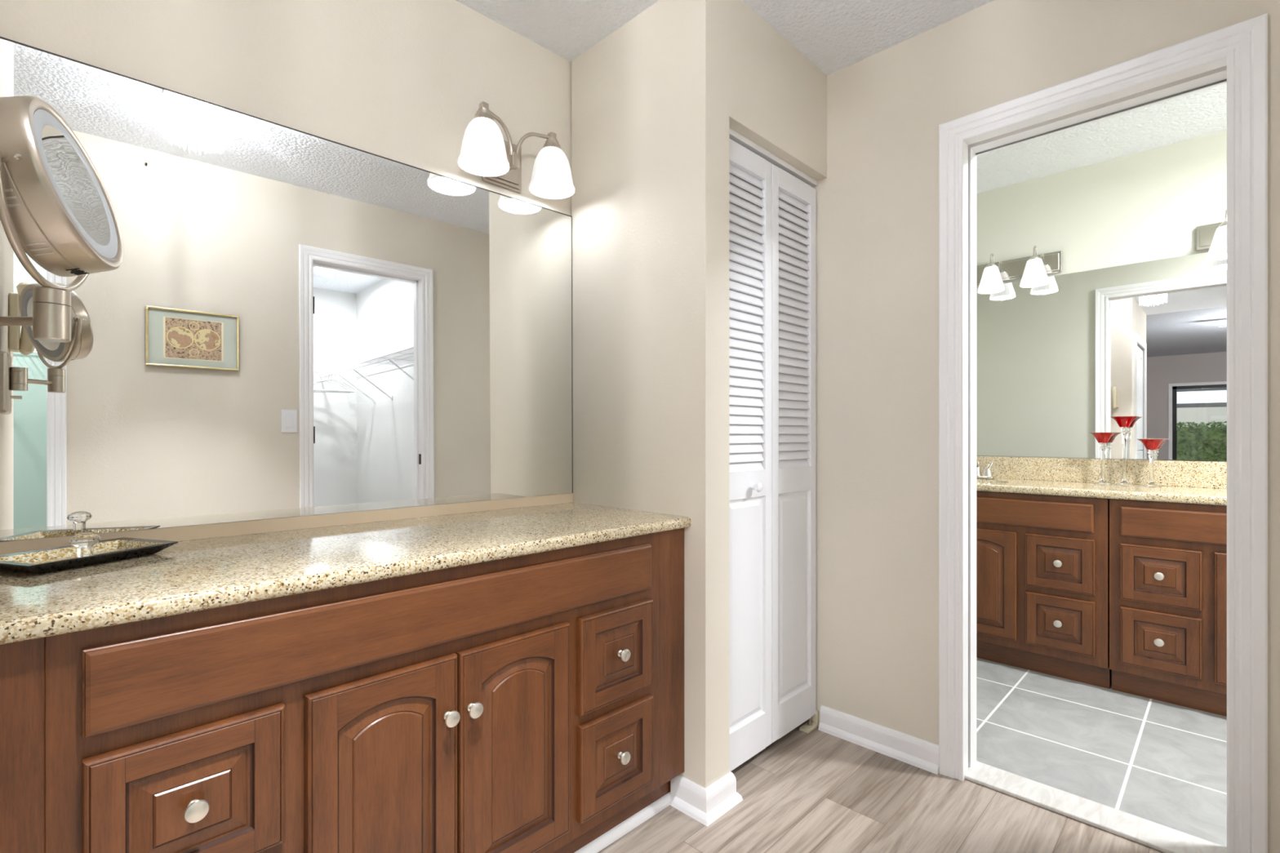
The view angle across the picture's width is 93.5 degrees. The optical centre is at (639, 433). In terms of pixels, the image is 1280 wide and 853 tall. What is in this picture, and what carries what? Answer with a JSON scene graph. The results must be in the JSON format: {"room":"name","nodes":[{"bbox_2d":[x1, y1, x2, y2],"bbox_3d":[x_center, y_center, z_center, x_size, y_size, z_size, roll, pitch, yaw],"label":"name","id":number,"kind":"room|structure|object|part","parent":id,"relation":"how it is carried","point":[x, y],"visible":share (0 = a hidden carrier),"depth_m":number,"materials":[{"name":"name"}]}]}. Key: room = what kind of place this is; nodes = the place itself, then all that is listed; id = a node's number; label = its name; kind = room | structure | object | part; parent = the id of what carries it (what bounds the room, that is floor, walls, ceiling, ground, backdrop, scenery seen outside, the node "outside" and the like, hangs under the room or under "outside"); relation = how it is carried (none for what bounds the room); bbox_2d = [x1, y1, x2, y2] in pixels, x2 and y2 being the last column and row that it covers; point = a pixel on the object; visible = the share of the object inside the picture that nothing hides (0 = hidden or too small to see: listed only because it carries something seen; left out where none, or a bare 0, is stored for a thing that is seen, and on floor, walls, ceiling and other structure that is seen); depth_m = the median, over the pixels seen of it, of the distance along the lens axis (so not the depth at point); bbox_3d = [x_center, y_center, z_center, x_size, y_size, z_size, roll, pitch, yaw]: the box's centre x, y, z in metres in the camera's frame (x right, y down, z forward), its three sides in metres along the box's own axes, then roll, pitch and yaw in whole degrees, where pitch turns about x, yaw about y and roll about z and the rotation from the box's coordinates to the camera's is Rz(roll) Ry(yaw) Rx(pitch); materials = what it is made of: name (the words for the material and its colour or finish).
{"room":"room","nodes":[
{"label":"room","id":0,"kind":"room"},
{"bbox_2d":[0,0,571,215],"bbox_3d":[-0.558,-0.118,1.972,0.214,2.440,2.402,0,0,45],"label":"wall","id":1,"kind":"structure","parent":0,"point":[402,81],"depth_m":1.63,"materials":[{"name":"beige paint"}]},
{"bbox_2d":[0,36,573,542],"bbox_3d":[-0.767,-0.284,1.652,1.449,0.990,0.017,0,0,-44],"label":"mirror glass","id":2,"kind":"object","parent":1,"relation":"attached to","point":[291,322],"visible":1,"depth_m":1.49,"materials":[{"name":"silver mirror"}]},
{"bbox_2d":[0,493,573,555],"bbox_3d":[-0.766,0.227,1.651,1.449,0.033,0.019,0,0,-44],"label":"backsplash","id":3,"kind":"structure","parent":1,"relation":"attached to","point":[183,533],"depth_m":1.53,"materials":[{"name":"beige stone"}]},
{"bbox_2d":[457,101,575,199],"bbox_3d":[-0.390,-0.893,1.899,0.186,0.186,0.405,0,0,45],"label":"sconce","id":4,"kind":"object","parent":1,"relation":"attached to","point":[484,152],"visible":1,"depth_m":1.91,"materials":[{"name":"white glass"}]},
{"bbox_3d":[-0.466,-0.869,1.797,0.153,0.136,0.153,0,0,45],"label":"lamp shade","id":5,"kind":"part","parent":4,"relation":"part of","materials":[{"name":"white glass"}]},
{"bbox_3d":[-0.466,-0.851,1.797,0.038,0.057,0.038,0,0,45],"label":"bulb","id":6,"kind":"part","parent":4,"relation":"part of","materials":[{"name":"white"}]},
{"bbox_3d":[-0.437,-0.930,1.856,0.015,0.095,0.131,0,0,28],"label":"arm","id":7,"kind":"part","parent":4,"relation":"part of","materials":[{"name":"silver metal"}]},
{"bbox_3d":[-0.344,-0.930,1.950,0.123,0.095,0.015,0,0,-28],"label":"arm","id":8,"kind":"part","parent":4,"relation":"part of","materials":[{"name":"silver metal"}]},
{"bbox_3d":[-0.289,-0.869,1.977,0.153,0.136,0.153,0,0,45],"label":"lamp shade","id":9,"kind":"part","parent":4,"relation":"part of","materials":[{"name":"white glass"}]},
{"bbox_2d":[573,791,670,852],"bbox_3d":[-0.407,1.090,1.296,0.017,0.024,1.452,0,0,45],"label":"trim","id":10,"kind":"structure","parent":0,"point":[628,824],"depth_m":1.67,"materials":[{"name":"white paint"}]},
{"bbox_2d":[571,0,729,788],"bbox_3d":[0.012,-0.118,1.984,0.609,2.440,0.115,0,0,45],"label":"wall","id":11,"kind":"structure","parent":0,"point":[651,99],"depth_m":1.83,"materials":[{"name":"beige paint"}]},
{"bbox_2d":[669,771,742,826],"bbox_3d":[0.196,1.060,1.803,0.151,0.083,0.173,0,0,45],"label":"baseboard","id":12,"kind":"structure","parent":11,"relation":"attached to","point":[706,806],"depth_m":1.75,"materials":[{"name":"white paint"}]},
{"bbox_2d":[729,138,816,771],"bbox_3d":[0.457,0.066,2.050,0.065,1.977,0.598,0,0,45],"label":"door","id":13,"kind":"structure","parent":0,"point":[773,308],"depth_m":2.04,"materials":[{"name":"white paint"}]},
{"bbox_3d":[0.337,0.066,1.955,0.028,1.977,0.294,0,0,45],"label":"panel","id":14,"kind":"part","parent":13,"relation":"part of","materials":[{"name":"white paint"}]},
{"bbox_3d":[0.378,0.172,1.951,0.039,0.034,0.034,0,0,45],"label":"knob","id":15,"kind":"part","parent":13,"relation":"part of","materials":[{"name":"white paint"}]},
{"bbox_3d":[0.548,0.066,2.169,0.028,1.977,0.302,0,0,45],"label":"panel","id":16,"kind":"part","parent":13,"relation":"part of","materials":[{"name":"white paint"}]},
{"bbox_2d":[729,0,826,181],"bbox_3d":[0.440,-1.147,2.072,0.124,0.382,0.611,0,0,45],"label":"wall header","id":17,"kind":"structure","parent":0,"point":[778,96],"depth_m":2.00,"materials":[{"name":"beige paint"}]},
{"bbox_2d":[729,128,817,186],"bbox_3d":[0.446,-0.947,2.066,0.026,0.018,0.609,0,0,45],"label":"door track","id":18,"kind":"object","parent":17,"relation":"attached to","point":[738,138],"visible":0.57,"depth_m":2.06,"materials":[{"name":"white metal"}]},
{"bbox_2d":[456,0,1226,193],"bbox_3d":[0.682,-1.378,1.032,3.500,0.080,5.300,0,0,45],"label":"ceiling","id":19,"kind":"structure","parent":0,"point":[834,35],"depth_m":2.05,"materials":[{"name":"white paint"}]},
{"bbox_2d":[597,657,1226,852],"bbox_3d":[-1.054,1.132,-1.049,5.752,0.060,10.700,0,0,45],"label":"floor","id":20,"kind":"structure","parent":0,"point":[816,791],"depth_m":1.88,"materials":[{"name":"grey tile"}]},
{"bbox_2d":[0,637,44,852],"bbox_3d":[-0.873,0.689,0.809,0.062,0.825,0.102,0,0,45],"label":"board","id":21,"kind":"object","parent":20,"relation":"on","point":[22,664],"visible":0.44,"depth_m":0.81,"materials":[{"name":"brown wood"}]},
{"bbox_2d":[44,532,658,852],"bbox_3d":[-0.524,0.689,1.407,0.496,0.825,1.239,0,0,45],"label":"vanity cabinet","id":22,"kind":"object","parent":20,"relation":"on","point":[510,704],"visible":1,"depth_m":1.13,"materials":[{"name":"brown wood"}]},
{"bbox_3d":[-0.694,0.576,0.934,0.019,0.234,0.252,0,0,45],"label":"drawer","id":23,"kind":"part","parent":22,"relation":"part of","materials":[{"name":"brown wood"}]},
{"bbox_3d":[-0.678,0.572,0.918,0.028,0.032,0.032,0,0,45],"label":"knob","id":24,"kind":"part","parent":22,"relation":"part of","materials":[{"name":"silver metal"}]},
{"bbox_2d":[0,502,691,644],"bbox_3d":[-0.573,0.259,1.460,0.600,0.030,1.450,0,0,45],"label":"countertop","id":25,"kind":"structure","parent":22,"relation":"on","point":[185,576],"depth_m":1.16,"materials":[{"name":"stone"}]},
{"bbox_2d":[0,532,178,573],"bbox_3d":[-1.062,0.212,1.150,0.177,0.064,0.243,0,0,18],"label":"tray","id":26,"kind":"object","parent":25,"relation":"on","point":[87,548],"visible":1,"depth_m":1.13,"materials":[{"name":"black paint"}]},
{"bbox_3d":[-1.010,0.214,1.095,0.017,0.018,0.017,0,0,18],"label":"knob stem","id":27,"kind":"part","parent":26,"relation":"part of","materials":[{"name":"clear glass"}]},
{"bbox_3d":[-1.010,0.193,1.095,0.044,0.026,0.044,0,0,18],"label":"crystal knob","id":28,"kind":"part","parent":26,"relation":"part of","materials":[{"name":"clear glass"}]},
{"bbox_3d":[-0.482,0.710,1.149,0.019,0.505,0.284,0,0,45],"label":"door","id":29,"kind":"part","parent":22,"relation":"part of","materials":[{"name":"brown wood"}]},
{"bbox_3d":[-0.383,0.574,1.217,0.028,0.032,0.032,0,0,45],"label":"knob","id":30,"kind":"part","parent":22,"relation":"part of","materials":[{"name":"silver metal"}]},
{"bbox_3d":[-0.346,0.574,1.254,0.028,0.032,0.032,0,0,45],"label":"knob","id":31,"kind":"part","parent":22,"relation":"part of","materials":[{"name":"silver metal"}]},
{"bbox_3d":[-0.276,0.710,1.357,0.019,0.505,0.291,0,0,45],"label":"door","id":32,"kind":"part","parent":22,"relation":"part of","materials":[{"name":"brown wood"}]},
{"bbox_3d":[-0.059,0.843,1.577,0.019,0.238,0.259,0,0,45],"label":"drawer","id":33,"kind":"part","parent":22,"relation":"part of","materials":[{"name":"brown wood"}]},
{"bbox_3d":[-0.059,0.577,1.577,0.019,0.240,0.259,0,0,45],"label":"drawer","id":34,"kind":"part","parent":22,"relation":"part of","materials":[{"name":"brown wood"}]},
{"bbox_3d":[-0.043,0.839,1.562,0.028,0.032,0.032,0,0,45],"label":"knob","id":35,"kind":"part","parent":22,"relation":"part of","materials":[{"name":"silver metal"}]},
{"bbox_3d":[-0.043,0.573,1.562,0.028,0.032,0.032,0,0,45],"label":"knob","id":36,"kind":"part","parent":22,"relation":"part of","materials":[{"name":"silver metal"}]},
{"bbox_2d":[646,528,684,806],"bbox_3d":[0.071,0.689,1.767,0.062,0.825,0.110,0,0,45],"label":"board","id":37,"kind":"object","parent":20,"relation":"on","point":[671,543],"visible":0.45,"depth_m":1.74,"materials":[{"name":"brown wood"}]},
{"bbox_2d":[799,710,818,733],"bbox_3d":[0.633,1.072,2.252,0.036,0.060,0.080,0,0,45],"label":"pivot bracket","id":38,"kind":"object","parent":20,"relation":"on","point":[811,724],"visible":0.82,"depth_m":2.25,"materials":[{"name":"beige plastic"}]},
{"bbox_2d":[976,490,1111,688],"bbox_3d":[1.695,0.689,3.144,1.239,0.825,0.496,0,0,45],"label":"vanity cabinet","id":39,"kind":"object","parent":20,"relation":"on","point":[1042,561],"visible":0.38,"depth_m":2.72,"materials":[{"name":"brown wood"}]},
{"bbox_3d":[1.645,0.710,2.896,0.291,0.505,0.019,0,0,45],"label":"door","id":40,"kind":"part","parent":39,"relation":"part of","materials":[{"name":"brown wood"}]},
{"bbox_3d":[1.850,0.839,2.663,0.032,0.032,0.028,0,0,45],"label":"knob","id":41,"kind":"part","parent":39,"relation":"part of","materials":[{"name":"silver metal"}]},
{"bbox_3d":[1.850,0.573,2.663,0.032,0.032,0.028,0,0,45],"label":"knob","id":42,"kind":"part","parent":39,"relation":"part of","materials":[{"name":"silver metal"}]},
{"bbox_3d":[1.866,0.843,2.679,0.259,0.238,0.019,0,0,45],"label":"drawer","id":43,"kind":"part","parent":39,"relation":"part of","materials":[{"name":"brown wood"}]},
{"bbox_3d":[1.866,0.577,2.679,0.259,0.240,0.019,0,0,45],"label":"drawer","id":44,"kind":"part","parent":39,"relation":"part of","materials":[{"name":"brown wood"}]},
{"bbox_2d":[964,760,1226,852],"bbox_3d":[1.292,1.095,1.754,0.626,0.013,0.124,0,0,45],"label":"threshold","id":45,"kind":"object","parent":20,"relation":"on","point":[1165,839],"visible":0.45,"depth_m":1.73,"materials":[{"name":"white stone"}]},
{"bbox_2d":[1109,498,1226,716],"bbox_3d":[2.581,0.689,2.270,1.239,0.825,0.496,0,0,45],"label":"vanity cabinet","id":46,"kind":"object","parent":20,"relation":"on","point":[1168,561],"visible":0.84,"depth_m":2.42,"materials":[{"name":"brown wood"}]},
{"bbox_2d":[976,456,1226,506],"bbox_3d":[2.110,0.199,2.764,2.699,0.152,0.496,0,0,45],"label":"countertop","id":47,"kind":"structure","parent":46,"relation":"on","point":[1199,482],"depth_m":2.79,"materials":[{"name":"stone"}]},
{"bbox_2d":[976,460,995,479],"bbox_3d":[1.791,0.188,3.224,0.171,0.103,0.146,0,0,45],"label":"faucet","id":48,"kind":"object","parent":47,"relation":"on","point":[987,473],"visible":0.47,"depth_m":3.21,"materials":[{"name":"silver metal"}]},
{"bbox_3d":[1.790,0.182,3.223,0.052,0.091,0.144,0,0,45],"label":"spout","id":49,"kind":"part","parent":48,"relation":"part of","materials":[{"name":"silver metal"}]},
{"bbox_3d":[1.823,0.232,3.256,0.164,0.014,0.056,0,0,45],"label":"plate","id":50,"kind":"part","parent":48,"relation":"part of","materials":[{"name":"silver metal"}]},
{"bbox_3d":[1.861,0.183,3.219,0.051,0.088,0.048,0,0,22],"label":"handle","id":51,"kind":"part","parent":48,"relation":"part of","materials":[{"name":"silver metal"}]},
{"bbox_2d":[1089,432,1116,484],"bbox_3d":[2.220,0.116,2.886,0.108,0.247,0.108,0,0,45],"label":"candle holder","id":52,"kind":"object","parent":47,"relation":"on","point":[1102,438],"visible":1,"depth_m":2.88,"materials":[{"name":"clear glass"}]},
{"bbox_3d":[2.220,0.141,2.886,0.072,0.196,0.072,0,0,45],"label":"stem","id":53,"kind":"part","parent":52,"relation":"part of","materials":[{"name":"clear glass"}]},
{"bbox_2d":[1089,432,1116,443],"bbox_3d":[2.220,0.017,2.886,0.108,0.050,0.108,0,0,45],"label":"cup","id":54,"kind":"object","parent":52,"relation":"on","point":[1101,437],"depth_m":2.86,"materials":[{"name":"red glass"}]},
{"bbox_2d":[1110,416,1138,485],"bbox_3d":[2.285,0.078,2.839,0.108,0.322,0.108,0,0,45],"label":"candle holder","id":55,"kind":"object","parent":47,"relation":"on","point":[1123,422],"visible":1,"depth_m":2.83,"materials":[{"name":"clear glass"}]},
{"bbox_3d":[2.285,0.104,2.839,0.072,0.272,0.072,0,0,45],"label":"stem","id":56,"kind":"part","parent":55,"relation":"part of","materials":[{"name":"clear glass"}]},
{"bbox_2d":[1110,416,1138,426],"bbox_3d":[2.285,-0.058,2.839,0.108,0.050,0.108,0,0,45],"label":"cup","id":57,"kind":"object","parent":55,"relation":"on","point":[1122,421],"depth_m":2.82,"materials":[{"name":"red glass"}]},
{"bbox_2d":[1137,439,1166,486],"bbox_3d":[2.352,0.131,2.766,0.108,0.217,0.108,0,0,45],"label":"candle holder","id":58,"kind":"object","parent":47,"relation":"on","point":[1151,445],"visible":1,"depth_m":2.76,"materials":[{"name":"clear glass"}]},
{"bbox_3d":[2.352,0.156,2.766,0.072,0.166,0.072,0,0,45],"label":"stem","id":59,"kind":"part","parent":58,"relation":"part of","materials":[{"name":"clear glass"}]},
{"bbox_2d":[1137,439,1166,449],"bbox_3d":[2.352,0.047,2.766,0.108,0.050,0.108,0,0,45],"label":"cup","id":60,"kind":"object","parent":58,"relation":"on","point":[1149,444],"depth_m":2.74,"materials":[{"name":"red glass"}]},
{"bbox_3d":[2.092,0.839,2.425,0.032,0.032,0.028,0,0,45],"label":"knob","id":61,"kind":"part","parent":46,"relation":"part of","materials":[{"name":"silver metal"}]},
{"bbox_3d":[2.092,0.572,2.425,0.032,0.032,0.028,0,0,45],"label":"knob","id":62,"kind":"part","parent":46,"relation":"part of","materials":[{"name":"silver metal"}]},
{"bbox_3d":[2.107,0.843,2.440,0.252,0.238,0.019,0,0,45],"label":"drawer","id":63,"kind":"part","parent":46,"relation":"part of","materials":[{"name":"brown wood"}]},
{"bbox_3d":[2.107,0.576,2.440,0.252,0.234,0.019,0,0,45],"label":"drawer","id":64,"kind":"part","parent":46,"relation":"part of","materials":[{"name":"brown wood"}]},
{"bbox_3d":[2.322,0.710,2.228,0.284,0.505,0.019,0,0,45],"label":"door","id":65,"kind":"part","parent":46,"relation":"part of","materials":[{"name":"brown wood"}]},
{"bbox_2d":[729,0,1279,852],"bbox_3d":[0.946,-0.118,2.046,2.052,2.440,0.064,0,0,45],"label":"wall","id":66,"kind":"structure","parent":0,"point":[877,200],"depth_m":2.04,"materials":[{"name":"beige paint"}]},
{"bbox_2d":[817,705,938,774],"bbox_3d":[0.823,1.060,2.103,0.419,0.083,0.029,0,0,45],"label":"baseboard","id":67,"kind":"structure","parent":66,"relation":"attached to","point":[907,748],"depth_m":2.09,"materials":[{"name":"white paint"}]},
{"bbox_2d":[938,13,1267,852],"bbox_3d":[1.288,0.049,1.749,0.739,2.106,0.157,0,0,45],"label":"door frame","id":68,"kind":"structure","parent":66,"relation":"attached to","point":[1244,44],"depth_m":1.54,"materials":[{"name":"white paint"}]},
{"bbox_2d":[976,129,1226,462],"bbox_3d":[2.485,-0.118,2.860,3.500,2.440,0.164,0,0,45],"label":"wall","id":69,"kind":"structure","parent":0,"point":[1149,205],"depth_m":2.92,"materials":[{"name":"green paint"}]},
{"bbox_2d":[976,245,1062,293],"bbox_3d":[1.881,-0.861,3.212,0.590,0.205,0.181,0,0,45],"label":"light bar","id":70,"kind":"object","parent":69,"relation":"attached to","point":[1033,271],"visible":0.7,"depth_m":3.14,"materials":[{"name":"white glass"}]},
{"bbox_3d":[1.863,-0.822,3.193,0.127,0.128,0.127,0,0,45],"label":"lamp shade","id":71,"kind":"part","parent":70,"relation":"part of","materials":[{"name":"white glass"}]},
{"bbox_3d":[1.893,-0.919,3.224,0.009,0.088,0.098,0,0,45],"label":"arm","id":72,"kind":"part","parent":70,"relation":"part of","materials":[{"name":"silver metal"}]},
{"bbox_3d":[2.002,-0.822,3.055,0.127,0.128,0.127,0,0,45],"label":"lamp shade","id":73,"kind":"part","parent":70,"relation":"part of","materials":[{"name":"white glass"}]},
{"bbox_3d":[2.033,-0.919,3.086,0.009,0.088,0.098,0,0,45],"label":"arm","id":74,"kind":"part","parent":70,"relation":"part of","materials":[{"name":"silver metal"}]},
{"bbox_2d":[976,252,1226,462],"bbox_3d":[2.297,-0.345,2.925,2.660,0.934,0.006,0,0,45],"label":"bathroom mirror","id":75,"kind":"object","parent":69,"relation":"attached to","point":[1060,358],"visible":0.44,"depth_m":2.94,"materials":[{"name":"silver mirror"}]},
{"bbox_2d":[976,456,1226,488],"bbox_3d":[2.278,0.181,2.933,2.699,0.117,0.020,0,0,45],"label":"backsplash","id":76,"kind":"structure","parent":69,"relation":"attached to","point":[1205,474],"depth_m":2.92,"materials":[{"name":"stone"}]},
{"bbox_2d":[1195,208,1226,260],"bbox_3d":[2.658,-0.861,2.446,0.590,0.205,0.181,0,0,45],"label":"light bar","id":77,"kind":"object","parent":69,"relation":"attached to","point":[1212,237],"visible":0.49,"depth_m":2.62,"materials":[{"name":"white glass"}]},
{"bbox_3d":[2.500,-0.822,2.564,0.127,0.128,0.127,0,0,45],"label":"lamp shade","id":78,"kind":"part","parent":77,"relation":"part of","materials":[{"name":"white glass"}]},
{"bbox_3d":[-0.964,-0.118,0.756,1.035,2.440,0.100,0,0,45],"label":"wall","id":79,"kind":"structure","parent":0,"visible":0},
{"bbox_2d":[0,95,124,342],"bbox_3d":[-0.781,-0.243,0.776,0.236,0.369,0.184,0,0,45],"label":"magnifying mirror","id":80,"kind":"object","parent":79,"relation":"attached to","point":[56,210],"visible":1,"depth_m":0.75,"materials":[{"name":"silver metal"}]},
{"bbox_2d":[4,188,20,207],"bbox_3d":[-0.732,-0.272,0.694,0.024,0.022,0.008,0,0,-22],"label":"vent","id":81,"kind":"object","parent":80,"relation":"attached to","point":[11,196],"depth_m":0.70,"materials":[{"name":"beige metal"}]},
{"bbox_3d":[-0.821,-0.147,0.784,0.079,0.012,0.012,0,0,-1],"label":"arm","id":82,"kind":"part","parent":80,"relation":"part of","materials":[{"name":"silver metal"}]},
{"bbox_2d":[24,241,53,256],"bbox_3d":[-0.735,-0.227,0.737,0.022,0.015,0.016,0,0,-22],"label":"vent","id":83,"kind":"object","parent":80,"relation":"attached to","point":[31,248],"depth_m":0.74,"materials":[{"name":"beige metal"}]}
]}

